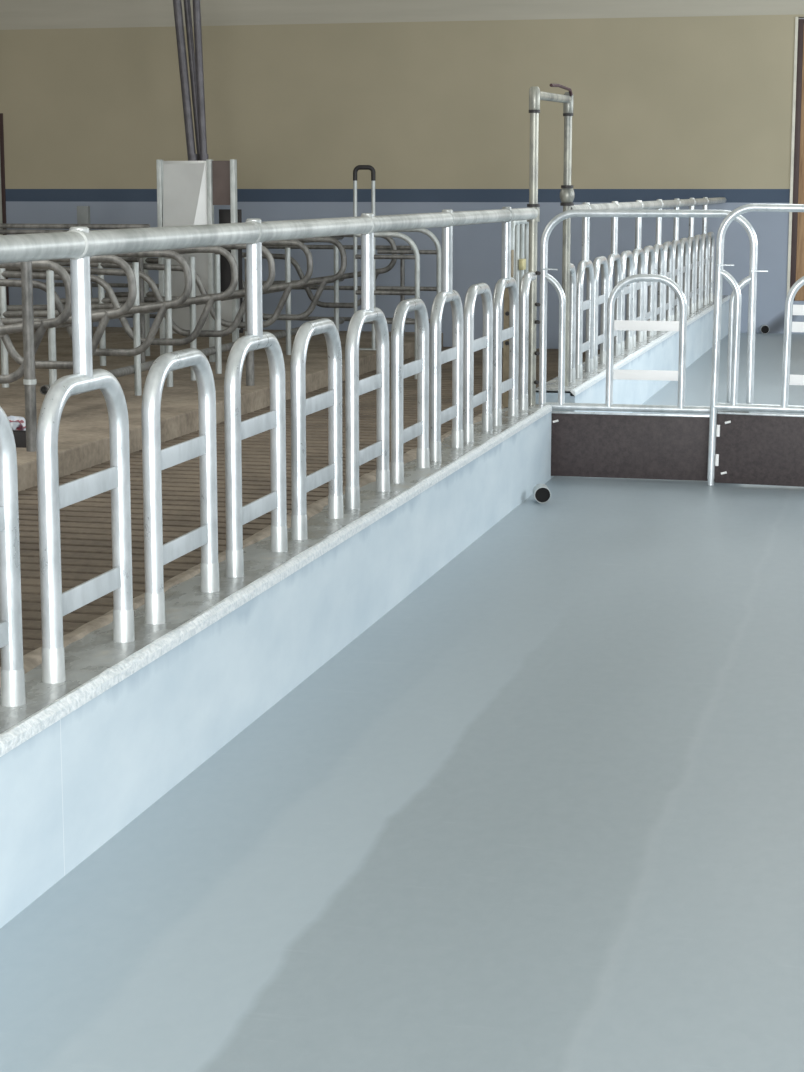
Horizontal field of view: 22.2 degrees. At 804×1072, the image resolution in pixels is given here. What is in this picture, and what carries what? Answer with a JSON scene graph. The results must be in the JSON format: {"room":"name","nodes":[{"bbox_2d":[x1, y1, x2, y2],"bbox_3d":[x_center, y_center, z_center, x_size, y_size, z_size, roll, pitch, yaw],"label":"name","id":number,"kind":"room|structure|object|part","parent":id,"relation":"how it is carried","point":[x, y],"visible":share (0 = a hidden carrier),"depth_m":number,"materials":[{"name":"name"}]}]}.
{"room":"farm building","nodes":[
{"label":"farm building","id":0,"kind":"room"},
{"bbox_2d":[0,347,599,666],"bbox_3d":[-0.497,-0.351,12.584,2.830,0.120,19.592,2,10,13],"label":"floor","id":1,"kind":"structure","parent":0,"point":[85,525],"depth_m":11.31,"materials":[{"name":"brown concrete"}]},
{"bbox_2d":[0,327,442,491],"bbox_3d":[-5.733,-0.487,13.772,7.910,0.550,19.840,2,10,13],"label":"platform","id":2,"kind":"object","parent":1,"relation":"on","point":[83,434],"visible":0.38,"depth_m":15.92,"materials":[{"name":"beige concrete"}]},
{"bbox_2d":[12,430,25,447],"bbox_3d":[-2.339,-0.592,12.479,0.180,0.090,0.120,2,10,13],"label":"crate","id":3,"kind":"object","parent":2,"relation":"on","point":[19,435],"visible":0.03,"depth_m":12.41,"materials":[{"name":"grey plastic"}]},
{"bbox_2d":[8,416,25,429],"bbox_3d":[-2.421,-0.674,12.756,0.194,0.159,0.215,-5,11,-28],"label":"crumpled bag","id":4,"kind":"object","parent":3,"relation":"on","point":[17,422],"visible":0.3,"depth_m":12.70,"materials":[{"name":"plastic"}]},
{"bbox_2d":[21,261,36,451],"bbox_3d":[-2.211,-1.140,12.146,0.078,1.282,0.078,2,10,13],"label":"support post","id":5,"kind":"object","parent":2,"relation":"on","point":[29,381],"visible":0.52,"depth_m":12.13,"materials":[{"name":"silver metal"}]},
{"bbox_2d":[0,260,71,383],"bbox_3d":[-3.136,-1.174,12.838,2.340,1.117,0.064,2,10,13],"label":"divider","id":6,"kind":"object","parent":2,"relation":"on","point":[40,326],"visible":0.87,"depth_m":12.55,"materials":[{"name":"grey metal"}]},
{"bbox_2d":[0,255,136,368],"bbox_3d":[-2.888,-1.344,13.844,2.340,1.117,0.064,2,10,13],"label":"divider","id":7,"kind":"object","parent":2,"relation":"on","point":[104,317],"visible":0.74,"depth_m":13.59,"materials":[{"name":"grey metal"}]},
{"bbox_2d":[0,223,149,362],"bbox_3d":[-3.636,-2.145,18.188,3.000,1.242,0.076,2,10,13],"label":"railing","id":8,"kind":"object","parent":2,"relation":"on","point":[4,228],"visible":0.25,"depth_m":17.90,"materials":[{"name":"grey metal"}]},
{"bbox_3d":[-3.640,-2.684,18.081,3.000,0.044,0.044,2,10,13],"label":"rail","id":9,"kind":"part","parent":8,"relation":"part of","materials":[{"name":"silver metal"}]},
{"bbox_3d":[-3.640,-2.733,18.073,3.000,0.044,0.044,2,10,13],"label":"rail","id":10,"kind":"part","parent":8,"relation":"part of","materials":[{"name":"silver metal"}]},
{"bbox_3d":[-2.272,-2.057,17.882,0.048,1.170,0.048,2,10,13],"label":"post","id":11,"kind":"part","parent":8,"relation":"part of","materials":[{"name":"grey metal"}]},
{"bbox_2d":[77,206,92,337],"bbox_3d":[-2.953,-2.375,19.113,0.110,1.385,0.060,2,10,13],"label":"post","id":12,"kind":"object","parent":2,"relation":"on","point":[83,212],"visible":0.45,"depth_m":18.98,"materials":[{"name":"grey metal"}]},
{"bbox_2d":[0,250,191,355],"bbox_3d":[-2.629,-1.523,14.898,2.340,1.117,0.064,2,10,13],"label":"divider","id":13,"kind":"object","parent":2,"relation":"on","point":[163,306],"visible":0.55,"depth_m":14.68,"materials":[{"name":"grey metal"}]},
{"bbox_2d":[0,246,237,387],"bbox_3d":[-2.381,-1.694,15.904,2.340,1.117,0.064,2,10,13],"label":"divider","id":14,"kind":"object","parent":2,"relation":"on","point":[210,299],"visible":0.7,"depth_m":15.81,"materials":[{"name":"grey metal"}]},
{"bbox_3d":[-3.128,-1.711,16.085,0.056,1.090,0.055,2,10,13],"label":"support leg","id":15,"kind":"part","parent":14,"relation":"part of","materials":[{"name":"grey metal"}]},
{"bbox_2d":[5,243,274,360],"bbox_3d":[-2.157,-1.849,16.814,2.340,1.117,0.064,2,10,13],"label":"divider","id":16,"kind":"object","parent":2,"relation":"on","point":[271,264],"visible":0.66,"depth_m":16.72,"materials":[{"name":"grey metal"}]},
{"bbox_2d":[60,239,312,365],"bbox_3d":[-1.897,-2.027,17.868,2.340,1.117,0.064,2,10,13],"label":"divider","id":17,"kind":"object","parent":2,"relation":"on","point":[287,287],"visible":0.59,"depth_m":17.78,"materials":[{"name":"grey metal"}]},
{"bbox_3d":[-2.644,-2.045,18.049,0.056,1.090,0.055,2,10,13],"label":"support leg","id":18,"kind":"part","parent":17,"relation":"part of","materials":[{"name":"grey metal"}]},
{"bbox_2d":[40,236,343,395],"bbox_3d":[-1.513,-1.960,17.549,0.104,1.091,7.650,2,10,13],"label":"railing","id":19,"kind":"object","parent":2,"relation":"on","point":[138,367],"visible":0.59,"depth_m":16.20,"materials":[{"name":"grey metal"}]},
{"bbox_3d":[-2.379,-1.300,13.934,0.052,1.000,0.051,2,10,13],"label":"post","id":20,"kind":"part","parent":19,"relation":"part of","materials":[{"name":"grey metal"}]},
{"bbox_3d":[-2.001,-1.561,15.467,0.052,1.000,0.051,2,10,13],"label":"post","id":21,"kind":"part","parent":19,"relation":"part of","materials":[{"name":"grey metal"}]},
{"bbox_3d":[-1.836,-1.675,16.138,0.052,1.000,0.051,2,10,13],"label":"post","id":22,"kind":"part","parent":19,"relation":"part of","materials":[{"name":"grey metal"}]},
{"bbox_3d":[-1.531,-1.615,17.613,0.066,0.066,7.650,2,10,13],"label":"rail","id":23,"kind":"part","parent":19,"relation":"part of","materials":[{"name":"silver metal"}]},
{"bbox_3d":[-1.701,-1.767,16.684,0.052,1.000,0.051,2,10,13],"label":"post","id":24,"kind":"part","parent":19,"relation":"part of","materials":[{"name":"grey metal"}]},
{"bbox_3d":[-1.531,-2.044,17.540,0.066,0.066,7.650,2,10,13],"label":"rail","id":25,"kind":"part","parent":19,"relation":"part of","materials":[{"name":"grey metal"}]},
{"bbox_3d":[-1.531,-2.466,17.468,0.066,0.066,7.650,2,10,13],"label":"rail","id":26,"kind":"part","parent":19,"relation":"part of","materials":[{"name":"silver metal"}]},
{"bbox_3d":[-1.552,-1.870,17.288,0.052,1.000,0.051,2,10,13],"label":"post","id":27,"kind":"part","parent":19,"relation":"part of","materials":[{"name":"grey metal"}]},
{"bbox_3d":[-1.069,-2.203,19.252,0.052,1.000,0.051,2,10,13],"label":"post","id":28,"kind":"part","parent":19,"relation":"part of","materials":[{"name":"grey metal"}]},
{"bbox_3d":[-0.667,-2.480,20.880,0.052,1.000,0.051,2,10,13],"label":"post","id":29,"kind":"part","parent":19,"relation":"part of","materials":[{"name":"grey metal"}]},
{"bbox_2d":[156,159,244,361],"bbox_3d":[-1.797,-2.495,18.583,0.742,1.800,0.430,2,10,13],"label":"cabinet","id":30,"kind":"object","parent":2,"relation":"on","point":[188,192],"visible":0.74,"depth_m":18.35,"materials":[{"name":"white metal"}]},
{"bbox_2d":[173,0,197,160],"bbox_3d":[-1.971,-4.601,18.201,0.282,2.626,0.086,2,10,13],"label":"pipe","id":31,"kind":"object","parent":30,"relation":"attached to","point":[177,4],"visible":1,"depth_m":18.26,"materials":[{"name":"grey metal"}]},
{"bbox_3d":[-1.936,-2.590,18.424,0.440,1.540,0.010,2,10,13],"label":"panel","id":32,"kind":"part","parent":30,"relation":"part of","materials":[{"name":"white metal"}]},
{"bbox_2d":[183,0,199,160],"bbox_3d":[-1.893,-4.613,18.273,0.250,2.624,0.070,2,10,13],"label":"pipe","id":33,"kind":"object","parent":30,"relation":"attached to","point":[187,6],"visible":0.77,"depth_m":18.31,"materials":[{"name":"grey metal"}]},
{"bbox_2d":[192,0,207,160],"bbox_3d":[-1.811,-4.598,18.183,0.154,2.622,0.078,2,10,13],"label":"pipe","id":34,"kind":"object","parent":30,"relation":"attached to","point":[196,3],"visible":0.94,"depth_m":18.25,"materials":[{"name":"grey metal"}]},
{"bbox_2d":[105,237,346,355],"bbox_3d":[-1.637,-2.206,18.922,2.340,1.117,0.064,2,10,13],"label":"divider","id":35,"kind":"object","parent":2,"relation":"on","point":[322,281],"visible":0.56,"depth_m":18.72,"materials":[{"name":"grey metal"}]},
{"bbox_3d":[-2.385,-2.223,19.103,0.056,1.090,0.055,2,10,13],"label":"support leg","id":36,"kind":"part","parent":35,"relation":"part of","materials":[{"name":"grey metal"}]},
{"bbox_2d":[43,245,411,335],"bbox_3d":[-2.184,-2.684,22.227,4.700,0.952,0.076,2,10,13],"label":"railing","id":37,"kind":"object","parent":2,"relation":"on","point":[377,247],"visible":0.09,"depth_m":21.82,"materials":[{"name":"grey metal"}]},
{"bbox_3d":[-2.188,-2.705,22.208,4.700,0.044,0.044,2,10,13],"label":"rail","id":38,"kind":"part","parent":37,"relation":"part of","materials":[{"name":"grey metal"}]},
{"bbox_3d":[-2.188,-2.380,22.263,4.700,0.044,0.044,2,10,13],"label":"rail","id":39,"kind":"part","parent":37,"relation":"part of","materials":[{"name":"grey metal"}]},
{"bbox_3d":[-2.188,-3.129,22.136,4.700,0.044,0.044,2,10,13],"label":"rail","id":40,"kind":"part","parent":37,"relation":"part of","materials":[{"name":"silver metal"}]},
{"bbox_3d":[0.006,-2.562,21.723,0.048,0.880,0.048,2,10,13],"label":"post","id":41,"kind":"part","parent":37,"relation":"part of","materials":[{"name":"grey metal"}]},
{"bbox_2d":[244,257,253,385],"bbox_3d":[-1.208,-1.698,16.240,0.078,1.012,0.078,2,10,13],"label":"support post","id":42,"kind":"object","parent":2,"relation":"on","point":[250,355],"visible":0.34,"depth_m":16.27,"materials":[{"name":"grey metal"}]},
{"bbox_2d":[215,235,396,307],"bbox_3d":[-1.185,-2.532,20.842,2.340,1.117,0.064,2,10,13],"label":"divider","id":43,"kind":"object","parent":2,"relation":"on","point":[390,240],"visible":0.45,"depth_m":20.72,"materials":[{"name":"grey metal"}]},
{"bbox_2d":[353,165,375,349],"bbox_3d":[-0.362,-2.682,19.779,0.300,1.767,0.100,2,10,13],"label":"arch","id":44,"kind":"object","parent":2,"relation":"on","point":[359,167],"visible":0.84,"depth_m":19.71,"materials":[{"name":"silver metal"}]},
{"bbox_3d":[-0.450,-2.618,19.812,0.038,1.630,0.038,2,10,13],"label":"leg","id":45,"kind":"part","parent":44,"relation":"part of","materials":[{"name":"silver metal"}]},
{"bbox_3d":[-0.362,-1.817,19.926,0.300,0.012,0.100,2,10,13],"label":"plate","id":46,"kind":"part","parent":44,"relation":"part of","materials":[{"name":"grey metal"}]},
{"bbox_3d":[-0.275,-2.611,19.770,0.038,1.630,0.038,2,10,13],"label":"leg","id":47,"kind":"part","parent":44,"relation":"part of","materials":[{"name":"silver metal"}]},
{"bbox_2d":[355,232,419,378],"bbox_3d":[-0.128,-2.077,18.467,0.594,1.314,0.047,2,10,13],"label":"barrier","id":48,"kind":"object","parent":1,"relation":"on","point":[416,256],"visible":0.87,"depth_m":18.36,"materials":[{"name":"silver metal"}]},
{"bbox_3d":[-0.149,-2.189,18.453,0.550,0.040,0.040,2,10,13],"label":"rail","id":49,"kind":"part","parent":48,"relation":"part of","materials":[{"name":"grey metal"}]},
{"bbox_3d":[-0.149,-2.505,18.400,0.550,0.040,0.040,2,10,13],"label":"rail","id":50,"kind":"part","parent":48,"relation":"part of","materials":[{"name":"silver metal"}]},
{"bbox_3d":[-0.149,-1.933,18.497,0.550,0.040,0.040,2,10,13],"label":"rail","id":51,"kind":"part","parent":48,"relation":"part of","materials":[{"name":"grey metal"}]},
{"bbox_2d":[377,228,441,322],"bbox_3d":[0.071,-2.221,19.229,0.614,1.344,0.047,2,10,13],"label":"barrier","id":52,"kind":"object","parent":1,"relation":"on","point":[430,234],"visible":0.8,"depth_m":19.13,"materials":[{"name":"grey metal"}]},
{"bbox_3d":[0.050,-2.319,19.217,0.570,0.040,0.040,2,10,13],"label":"rail","id":53,"kind":"part","parent":52,"relation":"part of","materials":[{"name":"grey metal"}]},
{"bbox_3d":[0.050,-2.654,19.160,0.570,0.040,0.040,2,10,13],"label":"rail","id":54,"kind":"part","parent":52,"relation":"part of","materials":[{"name":"silver metal"}]},
{"bbox_2d":[511,220,528,393],"bbox_3d":[0.655,-0.977,11.322,0.062,1.536,0.493,2,10,13],"label":"gate","id":55,"kind":"object","parent":1,"relation":"on","point":[519,229],"visible":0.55,"depth_m":11.18,"materials":[{"name":"metal"}]},
{"bbox_3d":[0.642,-0.977,11.325,0.034,1.536,0.493,2,10,13],"label":"frame","id":56,"kind":"part","parent":55,"relation":"part of","materials":[{"name":"silver metal"}]},
{"bbox_2d":[0,333,803,1071],"bbox_3d":[3.007,0.274,8.094,5.600,0.250,26.840,2,10,13],"label":"floor","id":57,"kind":"structure","parent":0,"point":[544,812],"depth_m":4.76,"materials":[{"name":"grey concrete"}]},
{"bbox_2d":[0,404,551,927],"bbox_3d":[-0.345,0.491,6.692,0.254,0.993,8.500,2,10,13],"label":"curb","id":58,"kind":"object","parent":57,"relation":"on","point":[88,753],"visible":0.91,"depth_m":5.54,"materials":[{"name":"white concrete"}]},
{"bbox_2d":[0,406,25,706],"bbox_3d":[-0.899,0.113,4.214,0.054,0.787,0.492,2,10,13],"label":"hoop","id":59,"kind":"object","parent":58,"relation":"on","point":[13,694],"visible":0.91,"depth_m":4.40,"materials":[{"name":"metal"}]},
{"bbox_2d":[36,256,134,683],"bbox_3d":[-0.744,-0.126,4.823,0.054,1.054,0.492,2,10,13],"label":"hoop","id":60,"kind":"object","parent":58,"relation":"on","point":[52,496],"visible":0.97,"depth_m":4.74,"materials":[{"name":"metal"}]},
{"bbox_3d":[-0.744,-0.508,4.758,0.046,0.280,0.046,2,10,13],"label":"post","id":61,"kind":"part","parent":60,"relation":"part of","materials":[{"name":"metal"}]},
{"bbox_2d":[0,207,537,263],"bbox_3d":[-0.307,-0.977,6.502,0.069,0.074,8.230,2,10,13],"label":"rail","id":62,"kind":"object","parent":60,"relation":"attached to","point":[77,243],"visible":1,"depth_m":5.59,"materials":[{"name":"silver metal"}]},
{"bbox_2d":[141,348,219,623],"bbox_3d":[-0.588,-0.101,5.476,0.054,0.787,0.492,2,10,13],"label":"hoop","id":63,"kind":"object","parent":58,"relation":"on","point":[157,554],"visible":0.98,"depth_m":5.38,"materials":[{"name":"metal"}]},
{"bbox_2d":[0,404,505,686],"bbox_3d":[-0.404,-0.005,6.769,0.100,0.084,7.980,2,10,13],"label":"residue","id":64,"kind":"object","parent":58,"relation":"on","point":[32,659],"visible":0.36,"depth_m":5.92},
{"bbox_2d":[224,242,287,577],"bbox_3d":[-0.433,-0.340,6.085,0.054,1.054,0.492,2,10,13],"label":"hoop","id":65,"kind":"object","parent":58,"relation":"on","point":[236,430],"visible":0.98,"depth_m":6.00,"materials":[{"name":"metal"}]},
{"bbox_3d":[-0.433,-0.722,6.020,0.046,0.280,0.046,2,10,13],"label":"post","id":66,"kind":"part","parent":65,"relation":"part of","materials":[{"name":"metal"}]},
{"bbox_2d":[290,318,343,539],"bbox_3d":[-0.278,-0.316,6.738,0.054,0.787,0.492,2,10,13],"label":"hoop","id":67,"kind":"object","parent":58,"relation":"on","point":[301,484],"visible":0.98,"depth_m":6.65,"materials":[{"name":"metal"}]},
{"bbox_2d":[345,233,389,508],"bbox_3d":[-0.122,-0.555,7.346,0.054,1.054,0.492,2,10,13],"label":"hoop","id":68,"kind":"object","parent":58,"relation":"on","point":[354,387],"visible":0.94,"depth_m":7.26,"materials":[{"name":"metal"}]},
{"bbox_3d":[-0.122,-0.937,7.282,0.046,0.280,0.046,2,10,13],"label":"post","id":69,"kind":"part","parent":68,"relation":"part of","materials":[{"name":"metal"}]},
{"bbox_2d":[390,298,429,483],"bbox_3d":[0.033,-0.530,8.000,0.054,0.787,0.492,2,10,13],"label":"hoop","id":70,"kind":"object","parent":58,"relation":"on","point":[399,436],"visible":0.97,"depth_m":7.91,"materials":[{"name":"metal"}]},
{"bbox_2d":[429,226,463,460],"bbox_3d":[0.189,-0.769,8.608,0.054,1.054,0.492,2,10,13],"label":"hoop","id":71,"kind":"object","parent":58,"relation":"on","point":[437,417],"visible":0.98,"depth_m":8.52,"materials":[{"name":"metal"}]},
{"bbox_3d":[0.189,-1.151,8.543,0.046,0.280,0.046,2,10,13],"label":"post","id":72,"kind":"part","parent":71,"relation":"part of","materials":[{"name":"metal"}]},
{"bbox_2d":[463,283,492,441],"bbox_3d":[0.344,-0.744,9.261,0.054,0.787,0.492,2,10,13],"label":"hoop","id":73,"kind":"object","parent":58,"relation":"on","point":[470,345],"visible":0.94,"depth_m":9.16,"materials":[{"name":"metal"}]},
{"bbox_2d":[492,221,518,425],"bbox_3d":[0.499,-0.983,9.870,0.054,1.054,0.492,2,10,13],"label":"hoop","id":74,"kind":"object","parent":58,"relation":"on","point":[511,333],"visible":0.91,"depth_m":9.79,"materials":[{"name":"metal"}]},
{"bbox_3d":[0.499,-1.365,9.805,0.046,0.280,0.046,2,10,13],"label":"post","id":75,"kind":"part","parent":74,"relation":"part of","materials":[{"name":"metal"}]},
{"bbox_2d":[503,250,513,406],"bbox_3d":[0.541,-1.056,10.463,0.044,0.800,0.057,2,10,13],"label":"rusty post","id":76,"kind":"object","parent":58,"relation":"on","point":[506,293],"visible":0.47,"depth_m":10.46,"materials":[{"name":"metal"}]},
{"bbox_2d":[518,271,535,409],"bbox_3d":[0.637,-0.947,10.450,0.054,0.789,0.235,2,10,13],"label":"hoop","id":77,"kind":"object","parent":58,"relation":"on","point":[527,277],"visible":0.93,"depth_m":10.34,"materials":[{"name":"metal"}]},
{"bbox_2d":[533,484,550,502],"bbox_3d":[0.678,-0.207,9.942,0.080,0.080,0.120,0,10,0],"label":"drain pipe","id":78,"kind":"object","parent":57,"relation":"on","point":[541,492],"visible":1,"depth_m":9.89,"materials":[{"name":"grey plastic"}]},
{"bbox_2d":[536,295,730,477],"bbox_3d":[2.088,-1.186,16.570,0.254,0.993,10.560,2,10,13],"label":"curb","id":79,"kind":"object","parent":57,"relation":"on","point":[660,351],"depth_m":14.66,"materials":[{"name":"white concrete"}]},
{"bbox_2d":[527,83,574,404],"bbox_3d":[0.803,-1.586,11.018,0.093,1.659,1.158,2,10,13],"label":"pipe","id":80,"kind":"object","parent":79,"relation":"on","point":[567,194],"visible":0.98,"depth_m":10.59,"materials":[{"name":"silver metal"}]},
{"bbox_2d":[527,207,539,221],"bbox_3d":[0.671,-1.642,10.474,0.066,0.072,0.065,2,10,13],"label":"pipe fitting","id":81,"kind":"object","parent":80,"relation":"attached to","point":[537,219],"depth_m":10.45,"materials":[{"name":"silver metal"}]},
{"bbox_3d":[0.671,-1.449,10.507,0.045,1.560,0.044,2,10,13],"label":"post","id":82,"kind":"part","parent":80,"relation":"part of","materials":[{"name":"silver metal"}]},
{"bbox_3d":[0.860,-2.408,11.046,0.018,0.047,0.674,2,10,13],"label":"rod","id":83,"kind":"part","parent":80,"relation":"part of","materials":[{"name":"metal"}]},
{"bbox_3d":[0.926,-1.625,11.541,0.045,1.560,0.044,2,10,13],"label":"post","id":84,"kind":"part","parent":80,"relation":"part of","materials":[{"name":"silver metal"}]},
{"bbox_2d":[569,263,576,381],"bbox_3d":[0.960,-1.169,11.761,0.054,0.789,0.235,2,10,13],"label":"hoop","id":85,"kind":"object","parent":79,"relation":"on","point":[573,281],"visible":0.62,"depth_m":11.82,"materials":[{"name":"metal"}]},
{"bbox_2d":[575,217,593,377],"bbox_3d":[1.096,-1.394,12.290,0.054,1.054,0.492,2,10,13],"label":"hoop","id":86,"kind":"object","parent":79,"relation":"on","point":[588,305],"visible":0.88,"depth_m":12.21,"materials":[{"name":"metal"}]},
{"bbox_3d":[1.096,-1.776,12.226,0.046,0.280,0.046,2,10,13],"label":"post","id":87,"kind":"part","parent":86,"relation":"part of","materials":[{"name":"metal"}]},
{"bbox_2d":[571,197,725,209],"bbox_3d":[2.141,-2.667,16.438,0.069,0.074,10.225,2,10,13],"label":"rail","id":88,"kind":"object","parent":86,"relation":"attached to","point":[659,203],"visible":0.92,"depth_m":15.14,"materials":[{"name":"silver metal"}]},
{"bbox_2d":[593,256,608,368],"bbox_3d":[1.244,-1.364,12.913,0.054,0.787,0.492,2,10,13],"label":"hoop","id":89,"kind":"object","parent":79,"relation":"on","point":[601,339],"visible":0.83,"depth_m":12.98,"materials":[{"name":"metal"}]},
{"bbox_2d":[607,217,621,355],"bbox_3d":[1.391,-1.598,13.491,0.054,1.054,0.492,2,10,13],"label":"hoop","id":90,"kind":"object","parent":79,"relation":"on","point":[614,259],"visible":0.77,"depth_m":13.59,"materials":[{"name":"metal"}]},
{"bbox_3d":[1.391,-1.980,13.426,0.046,0.280,0.046,2,10,13],"label":"post","id":91,"kind":"part","parent":90,"relation":"part of","materials":[{"name":"metal"}]},
{"bbox_2d":[620,250,633,353],"bbox_3d":[1.539,-1.568,14.113,0.054,0.787,0.492,2,10,13],"label":"hoop","id":92,"kind":"object","parent":79,"relation":"on","point":[627,255],"visible":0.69,"depth_m":14.24,"materials":[{"name":"metal"}]},
{"bbox_2d":[632,217,644,346],"bbox_3d":[1.687,-1.801,14.691,0.054,1.054,0.492,2,10,13],"label":"hoop","id":93,"kind":"object","parent":79,"relation":"on","point":[638,253],"visible":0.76,"depth_m":14.63,"materials":[{"name":"metal"}]},
{"bbox_3d":[1.687,-2.183,14.626,0.046,0.280,0.046,2,10,13],"label":"post","id":94,"kind":"part","parent":93,"relation":"part of","materials":[{"name":"metal"}]},
{"bbox_2d":[643,245,654,340],"bbox_3d":[1.835,-1.771,15.314,0.054,0.787,0.492,2,10,13],"label":"hoop","id":95,"kind":"object","parent":79,"relation":"on","point":[649,252],"visible":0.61,"depth_m":15.44,"materials":[{"name":"metal"}]},
{"bbox_2d":[653,208,663,334],"bbox_3d":[1.983,-2.005,15.892,0.054,1.054,0.492,2,10,13],"label":"hoop","id":96,"kind":"object","parent":79,"relation":"on","point":[658,247],"visible":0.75,"depth_m":15.83,"materials":[{"name":"metal"}]},
{"bbox_3d":[1.983,-2.387,15.827,0.046,0.280,0.046,2,10,13],"label":"post","id":97,"kind":"part","parent":96,"relation":"part of","materials":[{"name":"metal"}]},
{"bbox_2d":[663,241,672,320],"bbox_3d":[2.131,-1.975,16.514,0.054,0.787,0.492,2,10,13],"label":"hoop","id":98,"kind":"object","parent":79,"relation":"on","point":[668,248],"visible":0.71,"depth_m":16.65,"materials":[{"name":"metal"}]},
{"bbox_2d":[672,207,680,320],"bbox_3d":[2.279,-2.209,17.092,0.054,1.054,0.492,2,10,13],"label":"hoop","id":99,"kind":"object","parent":79,"relation":"on","point":[676,244],"visible":0.68,"depth_m":17.04,"materials":[{"name":"metal"}]},
{"bbox_3d":[2.279,-2.591,17.027,0.046,0.280,0.046,2,10,13],"label":"post","id":100,"kind":"part","parent":99,"relation":"part of","materials":[{"name":"metal"}]},
{"bbox_2d":[680,238,688,315],"bbox_3d":[2.426,-2.179,17.715,0.054,0.787,0.492,2,10,13],"label":"hoop","id":101,"kind":"object","parent":79,"relation":"on","point":[684,241],"visible":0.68,"depth_m":17.86,"materials":[{"name":"metal"}]},
{"bbox_2d":[687,206,695,314],"bbox_3d":[2.574,-2.413,18.293,0.054,1.054,0.492,2,10,13],"label":"hoop","id":102,"kind":"object","parent":79,"relation":"on","point":[691,239],"visible":0.7,"depth_m":18.40,"materials":[{"name":"metal"}]},
{"bbox_3d":[2.574,-2.795,18.228,0.046,0.280,0.046,2,10,13],"label":"post","id":103,"kind":"part","parent":102,"relation":"part of","materials":[{"name":"metal"}]},
{"bbox_2d":[695,235,702,310],"bbox_3d":[2.722,-2.383,18.915,0.054,0.787,0.492,2,10,13],"label":"hoop","id":104,"kind":"object","parent":79,"relation":"on","point":[699,245],"visible":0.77,"depth_m":19.06,"materials":[{"name":"metal"}]},
{"bbox_2d":[701,205,708,306],"bbox_3d":[2.870,-2.616,19.493,0.054,1.054,0.492,2,10,13],"label":"hoop","id":105,"kind":"object","parent":79,"relation":"on","point":[705,240],"visible":0.75,"depth_m":19.60,"materials":[{"name":"metal"}]},
{"bbox_3d":[2.870,-2.999,19.428,0.046,0.280,0.046,2,10,13],"label":"post","id":106,"kind":"part","parent":105,"relation":"part of","materials":[{"name":"metal"}]},
{"bbox_2d":[707,232,714,303],"bbox_3d":[3.018,-2.587,20.116,0.054,0.787,0.492,2,10,13],"label":"hoop","id":107,"kind":"object","parent":79,"relation":"on","point":[711,237],"visible":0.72,"depth_m":20.26,"materials":[{"name":"metal"}]},
{"bbox_2d":[539,209,767,480],"bbox_3d":[1.285,-0.982,10.577,1.170,1.388,0.047,2,10,13],"label":"gate","id":108,"kind":"object","parent":57,"relation":"on","point":[583,444],"visible":0.88,"depth_m":10.64,"materials":[{"name":"metal"}]},
{"bbox_3d":[1.259,-0.631,10.647,1.035,0.010,0.020,2,10,13],"label":"panel rail","id":109,"kind":"part","parent":108,"relation":"part of","materials":[{"name":"metal"}]},
{"bbox_3d":[1.255,-0.462,10.674,1.027,0.331,0.018,2,10,13],"label":"panel","id":110,"kind":"part","parent":108,"relation":"part of","materials":[{"name":"brown rubber"}]},
{"bbox_3d":[1.259,-0.662,10.642,1.075,0.039,0.038,2,10,13],"label":"rail","id":111,"kind":"part","parent":108,"relation":"part of","materials":[{"name":"silver metal"}]},
{"bbox_3d":[1.259,-1.165,10.556,1.114,1.020,0.038,2,10,13],"label":"frame","id":112,"kind":"part","parent":108,"relation":"part of","materials":[{"name":"silver metal"}]},
{"bbox_2d":[707,203,803,486],"bbox_3d":[2.137,-0.931,10.229,1.170,1.424,0.047,3,10,13],"label":"gate","id":113,"kind":"object","parent":57,"relation":"on","point":[744,448],"visible":1,"depth_m":10.36,"materials":[{"name":"metal"}]},
{"bbox_3d":[2.107,-0.631,10.292,1.075,0.039,0.038,3,10,13],"label":"rail","id":114,"kind":"part","parent":113,"relation":"part of","materials":[{"name":"silver metal"}]},
{"bbox_3d":[2.099,-0.420,10.326,1.027,0.353,0.018,3,10,13],"label":"panel","id":115,"kind":"part","parent":113,"relation":"part of","materials":[{"name":"brown rubber"}]},
{"bbox_3d":[2.106,-0.599,10.297,1.035,0.010,0.020,3,10,13],"label":"panel rail","id":116,"kind":"part","parent":113,"relation":"part of","materials":[{"name":"metal"}]},
{"bbox_2d":[0,0,803,349],"bbox_3d":[0.854,-4.089,21.996,16.600,4.900,0.200,2,10,13],"label":"wall","id":117,"kind":"structure","parent":0,"point":[681,99],"depth_m":22.02,"materials":[{"name":"beige paint"}]},
{"bbox_2d":[0,113,8,304],"bbox_3d":[-5.074,-3.616,23.453,1.200,2.380,0.161,2,10,13],"label":"door","id":118,"kind":"structure","parent":117,"relation":"in","point":[2,161],"depth_m":23.22,"materials":[{"name":"green"}]},
{"bbox_2d":[760,325,768,333],"bbox_3d":[3.793,-2.162,21.432,0.090,0.090,0.120,1,10,8],"label":"drain pipe","id":119,"kind":"object","parent":117,"relation":"attached to","point":[764,329],"visible":1,"depth_m":21.39,"materials":[{"name":"grey plastic"}]},
{"bbox_2d":[787,17,797,293],"bbox_3d":[4.028,-3.874,21.151,0.030,2.880,0.032,2,10,13],"label":"trim","id":120,"kind":"structure","parent":117,"relation":"attached to","point":[796,18],"depth_m":21.12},
{"bbox_2d":[790,19,803,300],"bbox_3d":[5.997,-3.794,20.738,3.995,2.860,0.120,2,10,13],"label":"door","id":121,"kind":"structure","parent":117,"relation":"in","point":[797,239],"depth_m":21.18,"materials":[{"name":"brown wood"}]}
]}

